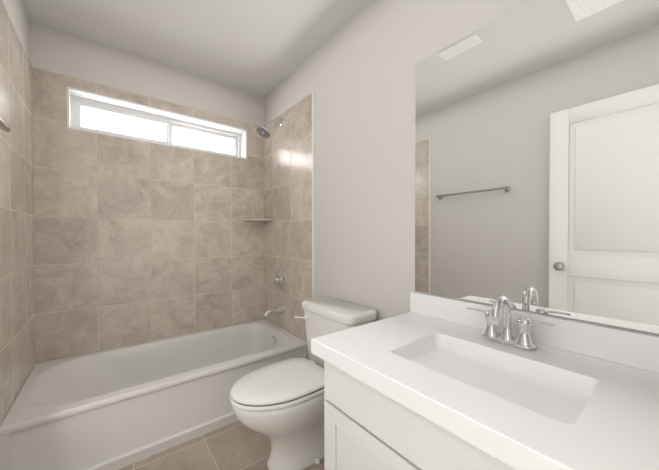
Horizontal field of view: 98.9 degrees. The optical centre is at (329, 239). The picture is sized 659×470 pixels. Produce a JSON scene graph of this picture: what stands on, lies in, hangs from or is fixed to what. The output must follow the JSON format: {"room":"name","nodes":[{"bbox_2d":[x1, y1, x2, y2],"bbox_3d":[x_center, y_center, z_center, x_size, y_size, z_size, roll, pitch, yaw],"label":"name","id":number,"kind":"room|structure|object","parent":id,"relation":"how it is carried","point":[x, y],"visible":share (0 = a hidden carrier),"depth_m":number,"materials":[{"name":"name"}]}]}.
{"room":"bathroom","nodes":[
{"label":"bathroom","id":0,"kind":"room"},
{"bbox_2d":[2,0,29,61],"bbox_3d":[-1.081,-0.092,0.700,0.100,2.474,2.970,-1,1,-38],"label":"wall","id":1,"kind":"structure","parent":0,"point":[16,11],"depth_m":1.55,"materials":[{"name":"grey paint"}]},
{"bbox_2d":[0,118,10,131],"bbox_3d":[-1.043,-0.416,0.796,0.083,0.051,0.672,-1,1,-38],"label":"towel rail","id":2,"kind":"object","parent":1,"relation":"attached to","point":[4,126],"visible":1,"depth_m":1.04,"materials":[{"name":"silver metal"}]},
{"bbox_2d":[0,0,34,425],"bbox_3d":[-1.584,0.040,1.429,0.010,2.193,0.785,-1,1,-38],"label":"wall tile","id":3,"kind":"structure","parent":1,"relation":"attached to","point":[17,331],"depth_m":1.39,"materials":[{"name":"beige tile"}]},
{"bbox_2d":[29,20,263,125],"bbox_3d":[-1.293,-0.111,2.296,1.544,2.474,0.200,-1,1,-38],"label":"wall","id":4,"kind":"structure","parent":0,"point":[60,52],"depth_m":2.05,"materials":[{"name":"grey paint"}]},
{"bbox_2d":[32,67,263,363],"bbox_3d":[-1.228,0.031,2.215,1.544,2.193,0.010,-1,1,-38],"label":"wall tile","id":5,"kind":"structure","parent":4,"relation":"attached to","point":[136,242],"depth_m":2.05,"materials":[{"name":"beige tile"}]},
{"bbox_2d":[67,86,246,158],"bbox_3d":[-1.276,-0.862,2.262,1.207,0.270,0.161,-1,1,-38],"label":"window","id":6,"kind":"structure","parent":4,"relation":"in","point":[87,111],"depth_m":2.20,"materials":[{"name":"white glass"}]},
{"bbox_2d":[243,218,272,221],"bbox_3d":[-0.643,-0.178,2.539,0.200,0.018,0.200,-1,1,-38],"label":"corner shelf","id":7,"kind":"object","parent":4,"relation":"attached to","point":[259,219],"visible":0.97,"depth_m":2.49,"materials":[{"name":"stone"}]},
{"bbox_2d":[22,0,372,96],"bbox_3d":[-0.435,-1.385,1.193,1.744,0.100,2.970,-1,1,-38],"label":"ceiling","id":8,"kind":"structure","parent":0,"point":[262,48],"depth_m":1.80,"materials":[{"name":"grey paint"}]},
{"bbox_2d":[119,420,323,469],"bbox_3d":[-0.435,1.189,1.223,1.744,0.100,2.970,-1,1,-38],"label":"floor","id":9,"kind":"structure","parent":0,"point":[238,445],"depth_m":1.49,"materials":[{"name":"tile"}]},
{"bbox_2d":[0,319,308,469],"bbox_3d":[-0.988,0.949,1.921,1.520,0.364,0.762,-1,1,-38],"label":"bathtub","id":10,"kind":"object","parent":9,"relation":"on","point":[118,408],"visible":0.79,"depth_m":1.58,"materials":[{"name":"white ceramic"}]},
{"bbox_2d":[230,297,376,469],"bbox_3d":[-0.162,0.761,1.517,0.739,0.749,0.501,-1,1,-38],"label":"toilet","id":11,"kind":"object","parent":9,"relation":"on","point":[280,405],"visible":0.58,"depth_m":1.39,"materials":[{"name":"white ceramic"}]},
{"bbox_2d":[311,291,658,469],"bbox_3d":[0.479,0.665,0.813,0.604,0.958,0.997,-1,1,-38],"label":"bathroom vanity","id":12,"kind":"object","parent":9,"relation":"on","point":[430,382],"visible":1,"depth_m":0.78,"materials":[{"name":"white stone"}]},
{"bbox_2d":[467,295,555,350],"bbox_3d":[0.580,0.270,0.947,0.137,0.172,0.267,-1,1,-38],"label":"faucet","id":13,"kind":"object","parent":12,"relation":"on","point":[490,339],"depth_m":0.95,"materials":[{"name":"silver metal"}]},
{"bbox_2d":[264,0,658,335],"bbox_3d":[0.210,-0.104,1.717,0.100,2.474,2.970,-1,1,-38],"label":"wall","id":14,"kind":"structure","parent":0,"point":[356,74],"depth_m":1.59,"materials":[{"name":"grey paint"}]},
{"bbox_2d":[263,93,311,341],"bbox_3d":[-0.371,0.029,2.368,0.010,2.193,0.810,-1,1,-38],"label":"wall tile","id":15,"kind":"structure","parent":14,"relation":"attached to","point":[287,162],"depth_m":2.30,"materials":[{"name":"beige tile"}]},
{"bbox_2d":[256,119,283,137],"bbox_3d":[-0.489,-0.927,2.317,0.223,0.189,0.127,-1,1,-38],"label":"shower head","id":16,"kind":"object","parent":15,"relation":"attached to","point":[263,131],"visible":1,"depth_m":2.29},
{"bbox_2d":[263,305,283,316],"bbox_3d":[-0.473,0.590,2.352,0.176,0.092,0.068,-1,1,-38],"label":"tub spout","id":17,"kind":"object","parent":15,"relation":"attached to","point":[272,311],"visible":1,"depth_m":2.34,"materials":[{"name":"silver metal"}]},
{"bbox_2d":[271,270,286,288],"bbox_3d":[-0.436,0.340,2.378,0.081,0.166,0.166,-1,1,-38],"label":"shower valve","id":18,"kind":"object","parent":15,"relation":"attached to","point":[280,279],"visible":1,"depth_m":2.37,"materials":[{"name":"silver metal"}]},
{"bbox_2d":[312,92,313,298],"bbox_3d":[-0.118,0.033,2.045,0.012,2.193,0.010,-1,1,-38],"label":"trim","id":19,"kind":"structure","parent":14,"relation":"attached to","point":[312,195],"depth_m":2.04,"materials":[{"name":"white paint"}]},
{"bbox_2d":[415,0,658,333],"bbox_3d":[0.715,-0.294,0.988,0.005,1.093,0.963,-1,1,-38],"label":"mirror","id":20,"kind":"object","parent":14,"relation":"attached to","point":[537,160],"visible":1,"depth_m":0.95,"materials":[{"name":"clear glass"}]}
]}

